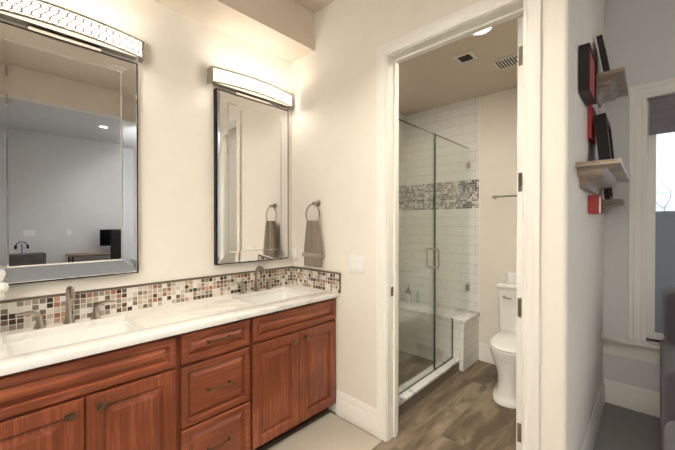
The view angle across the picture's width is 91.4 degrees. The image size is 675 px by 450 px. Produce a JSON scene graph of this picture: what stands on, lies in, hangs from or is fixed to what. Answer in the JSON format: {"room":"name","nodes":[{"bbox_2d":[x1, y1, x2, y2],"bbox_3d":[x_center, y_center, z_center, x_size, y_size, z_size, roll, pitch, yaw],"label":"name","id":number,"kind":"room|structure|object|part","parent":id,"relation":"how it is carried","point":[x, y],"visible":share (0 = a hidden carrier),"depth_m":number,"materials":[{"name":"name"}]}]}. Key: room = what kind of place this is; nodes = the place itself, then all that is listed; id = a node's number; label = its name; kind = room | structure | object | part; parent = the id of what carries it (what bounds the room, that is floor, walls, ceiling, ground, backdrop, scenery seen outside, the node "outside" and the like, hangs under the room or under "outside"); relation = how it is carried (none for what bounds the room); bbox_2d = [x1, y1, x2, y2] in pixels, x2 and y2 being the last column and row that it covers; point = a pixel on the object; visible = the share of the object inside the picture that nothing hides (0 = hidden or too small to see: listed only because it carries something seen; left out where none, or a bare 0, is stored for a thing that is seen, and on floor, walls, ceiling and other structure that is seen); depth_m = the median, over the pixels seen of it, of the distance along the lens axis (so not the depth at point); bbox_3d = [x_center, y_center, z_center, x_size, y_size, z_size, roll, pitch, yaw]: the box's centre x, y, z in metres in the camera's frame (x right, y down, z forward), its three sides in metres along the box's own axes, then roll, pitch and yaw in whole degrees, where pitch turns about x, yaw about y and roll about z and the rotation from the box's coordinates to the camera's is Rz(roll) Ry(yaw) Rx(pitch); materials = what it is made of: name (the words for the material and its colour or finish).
{"room":"bathroom","nodes":[
{"label":"bathroom","id":0,"kind":"room"},
{"bbox_2d":[0,0,291,299],"bbox_3d":[-2.309,-0.234,0.910,0.120,3.320,5.437,0,1,44],"label":"wall","id":1,"kind":"structure","parent":0,"point":[183,53],"depth_m":2.14,"materials":[{"name":"paint"}]},
{"bbox_2d":[0,21,137,284],"bbox_3d":[-1.412,-0.340,1.732,0.044,1.240,0.635,0,1,44],"label":"mirror","id":2,"kind":"object","parent":1,"relation":"attached to","point":[68,160],"visible":1,"depth_m":1.70,"materials":[{"name":"grey mirror"}]},
{"bbox_2d":[0,0,144,62],"bbox_3d":[-1.391,-1.027,1.697,0.116,0.128,0.714,0,1,44],"label":"sconce","id":3,"kind":"object","parent":1,"relation":"attached to","point":[53,20],"visible":1,"depth_m":1.69,"materials":[{"name":"white glass"}]},
{"bbox_3d":[-1.372,-1.085,1.678,0.061,0.011,0.705,0,1,44],"label":"rail","id":4,"kind":"part","parent":3,"relation":"part of","materials":[{"name":"silver metal"}]},
{"bbox_2d":[0,268,291,332],"bbox_3d":[-1.047,0.434,2.147,0.009,0.138,1.907,0,1,44],"label":"backsplash","id":5,"kind":"structure","parent":1,"relation":"attached to","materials":[{"name":"tile"}]},
{"bbox_2d":[207,66,292,109],"bbox_3d":[-0.620,-1.032,2.510,0.116,0.128,0.714,0,1,44],"label":"sconce","id":6,"kind":"object","parent":1,"relation":"attached to","point":[243,85],"visible":1,"depth_m":2.44,"materials":[{"name":"white glass"}]},
{"bbox_3d":[-0.601,-1.091,2.490,0.061,0.011,0.705,0,1,44],"label":"rail","id":7,"kind":"part","parent":6,"relation":"part of","materials":[{"name":"silver metal"}]},
{"bbox_3d":[-0.601,-0.994,2.491,0.061,0.011,0.705,0,1,44],"label":"rail","id":8,"kind":"part","parent":6,"relation":"part of","materials":[{"name":"silver metal"}]},
{"bbox_2d":[214,88,287,264],"bbox_3d":[-0.641,-0.345,2.544,0.044,1.240,0.635,0,1,44],"label":"mirror","id":9,"kind":"object","parent":1,"relation":"attached to","point":[250,180],"visible":0.96,"depth_m":2.49,"materials":[{"name":"grey mirror"}]},
{"bbox_2d":[153,0,314,62],"bbox_3d":[-2.160,-1.536,0.760,0.290,0.295,5.437,0,1,44],"label":"ceiling","id":10,"kind":"structure","parent":0,"point":[284,29],"depth_m":2.36,"materials":[{"name":"paint"}]},
{"bbox_2d":[293,0,334,13],"bbox_3d":[-1.235,-1.782,-0.119,2.840,0.210,5.437,0,1,44],"label":"ceiling","id":11,"kind":"structure","parent":0,"point":[314,6],"depth_m":2.52,"materials":[{"name":"paint"}]},
{"bbox_2d":[292,0,480,412],"bbox_3d":[0.260,-0.243,2.302,1.930,3.320,0.120,0,1,44],"label":"wall","id":12,"kind":"structure","parent":0,"point":[334,126],"depth_m":2.40,"materials":[{"name":"paint"}]},
{"bbox_2d":[291,245,298,258],"bbox_3d":[-0.364,0.226,2.781,0.070,0.115,0.045,0,1,44],"label":"outlet","id":13,"kind":"object","parent":12,"relation":"attached to","point":[295,252],"visible":1,"depth_m":2.77,"materials":[{"name":"white plastic"}]},
{"bbox_3d":[-0.350,0.226,2.796,0.070,0.115,0.005,0,1,44],"label":"plate","id":14,"kind":"part","parent":13,"relation":"part of","materials":[{"name":"white plastic"}]},
{"bbox_2d":[302,200,323,266],"bbox_3d":[-0.183,0.056,2.588,0.216,0.518,0.074,0,1,44],"label":"towel ring","id":15,"kind":"object","parent":12,"relation":"attached to","point":[312,254],"visible":1,"depth_m":2.57,"materials":[{"name":"beige fabric"}]},
{"bbox_2d":[304,220,321,266],"bbox_3d":[-0.191,0.137,2.580,0.215,0.356,0.049,0,1,44],"label":"towel","id":16,"kind":"object","parent":15,"relation":"hanging from","point":[312,245],"depth_m":2.56,"materials":[{"name":"beige fabric"}]},
{"bbox_3d":[-0.172,-0.177,2.588,0.052,0.052,0.058,0,1,44],"label":"post","id":17,"kind":"part","parent":15,"relation":"part of","materials":[{"name":"silver metal"}]},
{"bbox_2d":[336,390,375,436],"bbox_3d":[0.132,1.326,2.340,0.376,0.180,0.017,0,1,44],"label":"baseboard","id":18,"kind":"structure","parent":12,"relation":"attached to","point":[357,413],"depth_m":2.33,"materials":[{"name":"white wood"}]},
{"bbox_2d":[349,255,363,273],"bbox_3d":[0.135,0.271,2.333,0.134,0.126,0.010,0,1,44],"label":"switch plate","id":19,"kind":"object","parent":12,"relation":"attached to","point":[356,263],"visible":1,"depth_m":2.33,"materials":[{"name":"white plastic"}]},
{"bbox_2d":[393,60,397,437],"bbox_3d":[0.391,0.157,2.208,0.012,2.520,0.035,0,1,44],"label":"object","id":20,"kind":"object","parent":12,"relation":"attached to","point":[395,328],"visible":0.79,"depth_m":2.20,"materials":[{"name":"white"}]},
{"bbox_2d":[388,0,522,62],"bbox_3d":[0.659,-1.111,1.918,0.830,0.020,0.124,0,1,44],"label":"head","id":21,"kind":"object","parent":12,"relation":"attached to","point":[503,11],"visible":0.42,"depth_m":1.84},
{"bbox_2d":[394,8,522,62],"bbox_3d":[0.673,-1.095,1.932,0.790,0.012,0.035,0,1,44],"label":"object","id":22,"kind":"object","parent":21,"relation":"attached to","point":[511,15],"visible":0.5,"depth_m":1.88,"materials":[{"name":"white wood"}]},
{"bbox_2d":[516,16,522,449],"bbox_3d":[1.214,0.155,1.980,0.056,2.504,0.718,0,1,44],"label":"door leaf","id":23,"kind":"structure","parent":21,"relation":"attached to","point":[519,235],"depth_m":1.73,"materials":[{"name":"white wood"}]},
{"bbox_3d":[0.969,1.091,1.725,0.050,0.100,0.002,0,1,44],"label":"door hinge","id":24,"kind":"part","parent":23,"relation":"part of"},
{"bbox_3d":[0.969,0.430,1.720,0.050,0.100,0.002,0,1,44],"label":"door hinge","id":25,"kind":"part","parent":23,"relation":"part of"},
{"bbox_3d":[0.969,-0.230,1.716,0.050,0.100,0.002,0,1,44],"label":"door hinge","id":26,"kind":"part","parent":23,"relation":"part of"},
{"bbox_3d":[0.969,-0.889,1.711,0.050,0.100,0.002,0,1,44],"label":"door hinge","id":27,"kind":"part","parent":23,"relation":"part of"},
{"bbox_2d":[376,0,541,449],"bbox_3d":[0.659,0.120,1.926,0.948,2.599,0.168,0,1,44],"label":"door frame","id":28,"kind":"structure","parent":12,"relation":"attached to","point":[532,72],"depth_m":1.66,"materials":[{"name":"white wood"}]},
{"bbox_2d":[259,360,515,449],"bbox_3d":[-0.064,1.450,1.854,2.092,0.060,4.480,0,1,44],"label":"floor","id":29,"kind":"structure","parent":0,"point":[461,410],"depth_m":2.39,"materials":[{"name":"wood"}]},
{"bbox_2d":[0,294,338,449],"bbox_3d":[-0.839,0.976,1.962,0.571,0.885,1.895,0,1,44],"label":"bathroom vanity","id":30,"kind":"object","parent":29,"relation":"on","point":[246,360],"depth_m":1.68,"materials":[{"name":"brown wood"}]},
{"bbox_3d":[-1.183,1.027,1.246,0.021,0.623,0.362,0,1,44],"label":"door","id":31,"kind":"part","parent":30,"relation":"part of","materials":[{"name":"brown wood"}]},
{"bbox_3d":[-1.076,0.765,1.323,0.028,0.037,0.037,0,1,44],"label":"knob","id":32,"kind":"part","parent":30,"relation":"part of","materials":[{"name":"brown metal"}]},
{"bbox_3d":[-1.004,0.765,1.398,0.028,0.037,0.037,0,1,44],"label":"knob","id":33,"kind":"part","parent":30,"relation":"part of","materials":[{"name":"brown metal"}]},
{"bbox_3d":[-0.932,1.025,1.512,0.021,0.623,0.362,0,1,44],"label":"door","id":34,"kind":"part","parent":30,"relation":"part of","materials":[{"name":"brown wood"}]},
{"bbox_2d":[0,282,335,373],"bbox_3d":[-0.848,0.519,1.959,0.558,0.030,1.906,0,1,44],"label":"countertop","id":35,"kind":"structure","parent":30,"relation":"on","point":[153,321],"depth_m":1.78,"materials":[{"name":"white stone"}]},
{"bbox_2d":[0,268,8,300],"bbox_3d":[-1.546,0.349,1.480,0.076,0.316,0.098,0,1,44],"label":"vase","id":36,"kind":"object","parent":35,"relation":"on","point":[4,287],"visible":1,"depth_m":1.48,"materials":[{"name":"white ceramic"}]},
{"bbox_2d":[12,286,115,329],"bbox_3d":[-1.367,0.407,1.684,0.143,0.197,0.405,0,1,44],"label":"faucet","id":37,"kind":"object","parent":35,"relation":"on","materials":[{"name":"silver metal"}]},
{"bbox_2d":[4,318,139,357],"bbox_3d":[-1.247,0.610,1.570,0.362,0.170,0.502,0,1,44],"label":"sink","id":38,"kind":"object","parent":35,"relation":"in","point":[114,325],"depth_m":1.68,"materials":[{"name":"white ceramic"}]},
{"bbox_2d":[232,266,279,293],"bbox_3d":[-0.591,0.402,2.502,0.143,0.197,0.404,0,1,44],"label":"faucet","id":39,"kind":"object","parent":35,"relation":"on","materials":[{"name":"silver metal"}]},
{"bbox_2d":[244,290,299,305],"bbox_3d":[-0.470,0.604,2.388,0.362,0.170,0.502,0,1,44],"label":"sink","id":40,"kind":"object","parent":35,"relation":"in","point":[269,295],"depth_m":2.58,"materials":[{"name":"white ceramic"}]},
{"bbox_3d":[-0.656,1.186,1.804,0.021,0.298,0.391,0,1,44],"label":"drawer","id":41,"kind":"part","parent":30,"relation":"part of","materials":[{"name":"brown wood"}]},
{"bbox_3d":[-0.656,0.869,1.801,0.021,0.309,0.391,0,1,44],"label":"drawer","id":42,"kind":"part","parent":30,"relation":"part of","materials":[{"name":"brown wood"}]},
{"bbox_3d":[-0.656,0.626,1.800,0.021,0.148,0.391,0,1,44],"label":"drawer","id":43,"kind":"part","parent":30,"relation":"part of","materials":[{"name":"brown wood"}]},
{"bbox_3d":[-0.637,0.868,1.784,0.033,0.016,0.134,0,1,44],"label":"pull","id":44,"kind":"part","parent":30,"relation":"part of","materials":[{"name":"brown metal"}]},
{"bbox_3d":[-0.637,0.613,1.782,0.033,0.016,0.134,0,1,44],"label":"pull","id":45,"kind":"part","parent":30,"relation":"part of","materials":[{"name":"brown metal"}]},
{"bbox_3d":[-0.637,1.185,1.786,0.033,0.016,0.134,0,1,44],"label":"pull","id":46,"kind":"part","parent":30,"relation":"part of","materials":[{"name":"brown metal"}]},
{"bbox_3d":[-0.386,1.022,2.087,0.021,0.623,0.354,0,1,44],"label":"door","id":47,"kind":"part","parent":30,"relation":"part of","materials":[{"name":"brown wood"}]},
{"bbox_3d":[-0.139,1.020,2.347,0.021,0.623,0.354,0,1,44],"label":"door","id":48,"kind":"part","parent":30,"relation":"part of","materials":[{"name":"brown wood"}]},
{"bbox_2d":[267,412,381,449],"bbox_3d":[-0.451,1.414,1.717,0.480,0.012,1.650,0,1,44],"label":"bath mat","id":49,"kind":"object","parent":29,"relation":"on","point":[329,431],"visible":1,"depth_m":2.17,"materials":[{"name":"beige fabric"}]},
{"bbox_2d":[398,350,436,387],"bbox_3d":[0.414,1.405,3.100,0.730,0.012,1.233,0,1,44],"label":"pan","id":50,"kind":"object","parent":29,"relation":"on","point":[411,367],"depth_m":3.29,"materials":[{"name":"tile"}]},
{"bbox_2d":[398,119,479,416],"bbox_3d":[0.617,0.293,3.169,0.898,2.236,1.603,0,1,44],"label":"shower enclosure","id":51,"kind":"object","parent":29,"relation":"on","point":[445,338],"visible":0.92,"depth_m":3.05,"materials":[{"name":"glass"}]},
{"bbox_2d":[405,284,410,302],"bbox_3d":[0.844,0.798,3.921,0.086,0.213,0.092,0,1,44],"label":"bottle","id":52,"kind":"object","parent":51,"relation":"on","point":[406,300],"depth_m":3.90,"materials":[{"name":"white plastic"}]},
{"bbox_3d":[0.596,0.237,2.666,0.010,2.117,0.805,0,1,44],"label":"glass door","id":53,"kind":"part","parent":51,"relation":"part of","materials":[{"name":"clear glass"}]},
{"bbox_2d":[416,289,419,302],"bbox_3d":[0.947,0.825,3.868,0.048,0.160,0.028,0,1,44],"label":"bottle","id":54,"kind":"object","parent":51,"relation":"on","point":[417,293],"depth_m":3.86,"materials":[{"name":"green plastic"}]},
{"bbox_3d":[0.826,0.289,2.959,0.058,0.183,0.017,0,1,44],"label":"handle","id":55,"kind":"part","parent":51,"relation":"part of","materials":[{"name":"silver metal"}]},
{"bbox_3d":[1.031,0.924,3.611,0.898,0.032,0.398,0,1,44],"label":"bench seat","id":56,"kind":"part","parent":51,"relation":"part of","materials":[{"name":"stone"}]},
{"bbox_2d":[489,272,516,408],"bbox_3d":[1.565,0.931,2.850,0.500,0.964,0.768,0,1,44],"label":"toilet","id":57,"kind":"object","parent":29,"relation":"on","point":[502,343],"visible":0.54,"depth_m":2.73,"materials":[{"name":"white ceramic"}]},
{"bbox_3d":[1.509,1.009,2.791,0.392,0.016,0.550,0,1,44],"label":"seat","id":58,"kind":"part","parent":57,"relation":"part of","materials":[{"name":"white ceramic"}]},
{"bbox_3d":[1.511,0.987,2.793,0.390,0.024,0.545,0,1,44],"label":"lid","id":59,"kind":"part","parent":57,"relation":"part of","materials":[{"name":"white ceramic"}]},
{"bbox_3d":[1.503,1.216,2.786,0.385,0.395,0.587,0,1,44],"label":"bowl","id":60,"kind":"part","parent":57,"relation":"part of","materials":[{"name":"white ceramic"}]},
{"bbox_3d":[1.755,0.574,3.048,0.500,0.046,0.216,0,1,44],"label":"tank lid","id":61,"kind":"part","parent":57,"relation":"part of","materials":[{"name":"white ceramic"}]},
{"bbox_3d":[1.759,0.804,3.053,0.470,0.415,0.200,0,1,44],"label":"tank","id":62,"kind":"part","parent":57,"relation":"part of","materials":[{"name":"white ceramic"}]},
{"bbox_2d":[399,15,522,115],"bbox_3d":[0.937,-1.627,2.852,1.802,0.560,1.623,0,1,44],"label":"ceiling","id":63,"kind":"structure","parent":0,"point":[436,78],"depth_m":2.91,"materials":[{"name":"paint"}]},
{"bbox_2d":[452,50,478,64],"bbox_3d":[1.021,-1.339,2.624,0.160,0.012,0.160,0,1,44],"label":"ceiling vent","id":64,"kind":"object","parent":63,"relation":"attached to","point":[466,57],"visible":1,"depth_m":2.61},
{"bbox_2d":[470,26,493,35],"bbox_3d":[0.975,-1.340,2.241,0.170,0.006,0.170,0,1,44],"label":"recessed light","id":65,"kind":"object","parent":63,"relation":"attached to","point":[485,31],"visible":0.4,"depth_m":2.28,"materials":[{"name":"white"}]},
{"bbox_2d":[492,53,517,69],"bbox_3d":[1.459,-1.342,2.650,0.340,0.007,0.200,0,1,44],"label":"air vent grille","id":66,"kind":"object","parent":63,"relation":"attached to","point":[506,62],"visible":0.35,"depth_m":2.70,"materials":[{"name":"white metal"}]},
{"bbox_2d":[479,87,516,344],"bbox_3d":[1.476,-0.252,3.552,1.972,3.320,0.120,0,1,44],"label":"wall","id":67,"kind":"structure","parent":0,"point":[498,177],"depth_m":3.34,"materials":[{"name":"paint"}]},
{"bbox_2d":[406,208,478,359],"bbox_3d":[1.162,0.610,3.767,0.890,1.593,0.008,0,1,44],"label":"shower wall tile","id":68,"kind":"structure","parent":67,"relation":"attached to","point":[472,296],"depth_m":3.67,"materials":[{"name":"white tile"}]},
{"bbox_2d":[406,179,478,209],"bbox_3d":[1.162,-0.338,3.760,0.890,0.303,0.008,0,1,44],"label":"tile band","id":69,"kind":"object","parent":67,"relation":"attached to","point":[473,192],"visible":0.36,"depth_m":3.67,"materials":[{"name":"tile"}]},
{"bbox_2d":[406,97,478,185],"bbox_3d":[1.162,-0.921,3.756,0.890,0.864,0.008,0,1,44],"label":"shower wall tile","id":70,"kind":"object","parent":67,"relation":"attached to","point":[458,122],"visible":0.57,"depth_m":3.68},
{"bbox_2d":[478,97,479,310],"bbox_3d":[1.488,-0.226,3.452,0.008,2.250,0.008,0,1,44],"label":"shower wall tile edge","id":71,"kind":"object","parent":67,"relation":"attached to","point":[479,204],"visible":1,"depth_m":3.45,"materials":[{"name":"white tile"}]},
{"bbox_2d":[479,343,494,364],"bbox_3d":[1.816,1.321,3.145,0.902,0.180,0.017,0,1,44],"label":"baseboard","id":72,"kind":"structure","parent":67,"relation":"attached to","point":[485,355],"depth_m":3.40,"materials":[{"name":"white"}]},
{"bbox_2d":[492,195,516,198],"bbox_3d":[1.804,-0.289,3.108,0.660,0.040,0.067,0,1,44],"label":"towel bar","id":73,"kind":"object","parent":67,"relation":"attached to","point":[494,197],"visible":0.44,"depth_m":3.23,"materials":[{"name":"silver metal"}]},
{"bbox_2d":[540,0,604,449],"bbox_3d":[1.619,-0.243,2.214,0.162,3.320,1.863,0,1,44],"label":"wall","id":74,"kind":"structure","parent":0,"point":[571,313],"depth_m":1.55,"materials":[{"name":"paint"}]},
{"bbox_2d":[581,379,604,449],"bbox_3d":[1.608,1.328,2.083,0.017,0.180,1.583,0,1,44],"label":"baseboard","id":75,"kind":"structure","parent":74,"relation":"attached to","point":[591,432],"depth_m":2.19,"materials":[{"name":"white"}]},
{"bbox_2d":[601,364,602,381],"bbox_3d":[2.072,1.155,2.578,0.006,0.120,0.075,0,1,44],"label":"outlet","id":76,"kind":"object","parent":74,"relation":"attached to","point":[602,373],"visible":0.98,"depth_m":2.57,"materials":[{"name":"white plastic"}]},
{"bbox_2d":[576,35,628,213],"bbox_3d":[1.703,-0.643,2.058,0.170,1.141,1.330,0,1,44],"label":"shelf","id":77,"kind":"object","parent":74,"relation":"attached to","point":[606,171],"visible":1,"depth_m":1.93,"materials":[{"name":"black wood"}]},
{"bbox_2d":[590,51,594,98],"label":"art","id":78,"kind":"object","parent":77,"relation":"attached to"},
{"bbox_2d":[592,109,593,139],"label":"art","id":79,"kind":"object","parent":77,"relation":"attached to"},
{"bbox_2d":[593,104,600,114],"bbox_3d":[1.743,-0.689,2.206,0.020,0.170,0.300,0,1,44],"label":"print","id":80,"kind":"object","parent":77,"relation":"attached to","point":[595,106],"depth_m":2.10,"materials":[{"name":"silver paper"}]},
{"bbox_2d":[599,197,600,212],"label":"art","id":81,"kind":"object","parent":77,"relation":"attached to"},
{"bbox_3d":[1.555,-0.252,1.904,0.170,0.102,0.900,0,1,44],"label":"shelf crown","id":82,"kind":"part","parent":77,"relation":"part of","materials":[{"name":"brown wood"}]},
{"bbox_3d":[1.786,-1.064,2.190,0.077,0.301,0.300,0,1,44],"label":"frame","id":83,"kind":"part","parent":77,"relation":"part of","materials":[{"name":"black"}]},
{"bbox_3d":[1.679,-0.490,2.061,0.084,0.344,0.360,0,1,44],"label":"frame","id":84,"kind":"part","parent":77,"relation":"part of","materials":[{"name":"black"}]},
{"bbox_3d":[1.984,-0.311,2.421,0.056,0.252,0.260,0,1,44],"label":"frame","id":85,"kind":"part","parent":77,"relation":"part of","materials":[{"name":"black"}]},
{"bbox_2d":[607,125,612,158],"bbox_3d":[1.694,-0.491,2.047,0.024,0.279,0.300,0,1,44],"label":"art","id":86,"kind":"object","parent":77,"relation":"attached to","point":[608,126],"depth_m":2.13,"materials":[{"name":"black glass"}]},
{"bbox_3d":[1.758,-0.851,2.121,0.160,0.097,0.500,0,1,44],"label":"shelf crown","id":87,"kind":"part","parent":77,"relation":"part of","materials":[{"name":"brown wood"}]},
{"bbox_3d":[2.016,-0.137,2.420,0.130,0.086,0.380,0,1,44],"label":"shelf crown","id":88,"kind":"part","parent":77,"relation":"part of","materials":[{"name":"brown wood"}]},
{"bbox_2d":[593,402,661,449],"bbox_3d":[2.542,1.466,-0.571,5.028,0.060,4.550,0,1,44],"label":"floor","id":89,"kind":"structure","parent":0,"point":[621,428],"depth_m":2.28,"materials":[{"name":"grey carpet"}]},
{"bbox_2d":[660,287,674,449],"bbox_3d":[2.736,0.903,1.388,1.950,0.960,0.865,0,1,44],"label":"sofa","id":90,"kind":"object","parent":89,"relation":"on","point":[667,379],"visible":0.85,"depth_m":2.03,"materials":[{"name":"grey fabric"}]},
{"bbox_3d":[2.108,1.079,1.999,0.200,0.600,0.845,0,1,44],"label":"arm","id":91,"kind":"part","parent":90,"relation":"part of"},
{"bbox_2d":[662,287,674,345],"bbox_3d":[2.271,0.595,2.168,0.180,0.355,0.360,0,1,44],"label":"pillow","id":92,"kind":"object","parent":90,"relation":"on","point":[668,324],"depth_m":2.10,"materials":[{"name":"grey fabric"}]},
{"bbox_2d":[664,421,674,449],"bbox_3d":[1.731,1.162,1.348,0.550,0.481,0.520,0,1,44],"label":"ottoman","id":93,"kind":"object","parent":89,"relation":"on","point":[669,436],"visible":1,"depth_m":1.58,"materials":[{"name":"grey fabric"}]},
{"bbox_2d":[603,0,674,392],"bbox_3d":[2.706,-0.243,2.260,1.353,3.320,0.200,0,1,44],"label":"wall","id":94,"kind":"structure","parent":0,"point":[626,34],"depth_m":2.56,"materials":[{"name":"paint"}]},
{"bbox_2d":[646,338,661,342],"bbox_3d":[2.798,0.877,2.180,1.100,0.020,0.200,0,1,44],"label":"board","id":95,"kind":"object","parent":94,"relation":"on","point":[653,340],"visible":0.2,"depth_m":2.48,"materials":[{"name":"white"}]},
{"bbox_2d":[646,101,674,339],"bbox_3d":[2.787,-0.045,2.198,1.050,1.825,0.060,0,1,44],"label":"window","id":96,"kind":"structure","parent":94,"relation":"in","point":[666,170],"depth_m":2.52,"materials":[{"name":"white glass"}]},
{"bbox_3d":[2.424,-0.048,2.542,0.050,1.825,0.060,0,1,44],"label":"window sash","id":97,"kind":"part","parent":96,"relation":"part of","materials":[{"name":"white wood"}]},
{"bbox_3d":[2.805,0.837,2.187,1.000,0.060,0.060,0,1,44],"label":"window sash","id":98,"kind":"part","parent":96,"relation":"part of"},
{"bbox_2d":[649,95,674,134],"bbox_3d":[2.743,-0.818,2.111,1.076,0.271,0.054,0,1,44],"label":"blind","id":99,"kind":"object","parent":96,"relation":"attached to","point":[662,115],"visible":0.94,"depth_m":2.43,"materials":[{"name":"grey fabric"}]},
{"bbox_2d":[655,211,674,332],"bbox_3d":[2.791,0.352,2.169,1.004,0.920,0.028,0,1,44],"label":"window blind","id":100,"kind":"object","parent":96,"relation":"attached to","point":[664,250],"visible":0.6,"depth_m":2.48,"materials":[{"name":"grey fabric"}]},
{"bbox_3d":[4.573,-0.231,0.488,3.795,3.320,0.200,0,1,44],"label":"wall","id":101,"kind":"structure","parent":0,"visible":0},
{"bbox_2d":[603,378,659,417],"bbox_3d":[3.964,1.336,0.927,5.028,0.180,0.017,0,1,44],"label":"baseboard","id":102,"kind":"structure","parent":101,"relation":"attached to","point":[641,400],"depth_m":2.53,"materials":[{"name":"white"}]},
{"bbox_2d":[602,78,674,364],"bbox_3d":[3.938,-0.007,0.888,5.027,2.087,0.094,0,1,44],"label":"window frame","id":103,"kind":"structure","parent":101,"relation":"in","point":[639,95],"depth_m":2.50,"materials":[{"name":"white wood"}]},
{"bbox_3d":[0.222,-0.252,3.540,0.170,3.320,1.623,0,1,44],"label":"wall","id":104,"kind":"structure","parent":0,"visible":0},
{"bbox_2d":[399,210,405,300],"bbox_3d":[0.284,0.612,3.482,0.008,1.593,1.615,0,1,44],"label":"shower wall tile","id":105,"kind":"structure","parent":104,"relation":"attached to","point":[403,255],"depth_m":4.01,"materials":[{"name":"white tile"}]},
{"bbox_2d":[399,185,405,209],"bbox_3d":[0.284,-0.336,3.475,0.008,0.303,1.615,0,1,44],"label":"tile band","id":106,"kind":"object","parent":104,"relation":"attached to","point":[404,196],"depth_m":4.00,"materials":[{"name":"tile"}]},
{"bbox_2d":[399,113,405,185],"bbox_3d":[0.284,-0.919,3.471,0.008,0.864,1.615,0,1,44],"label":"shower wall tile","id":107,"kind":"object","parent":104,"relation":"attached to","point":[402,117],"visible":0.14,"depth_m":4.00,"materials":[{"name":"beige tile"}]},
{"label":"outside","id":108,"kind":"structure","parent":0,"visible":0},
{"bbox_2d":[656,132,674,210],"bbox_3d":[6.372,-2.596,4.142,20.000,10.000,0.001,0,1,44],"label":"window pane","id":109,"kind":"object","parent":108,"point":[670,154],"depth_m":5.24,"materials":[{"name":"glass"}]},
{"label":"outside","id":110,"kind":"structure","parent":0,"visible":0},
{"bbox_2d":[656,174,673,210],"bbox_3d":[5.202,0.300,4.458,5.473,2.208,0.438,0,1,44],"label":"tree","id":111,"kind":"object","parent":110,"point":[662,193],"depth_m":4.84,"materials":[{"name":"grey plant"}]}
]}

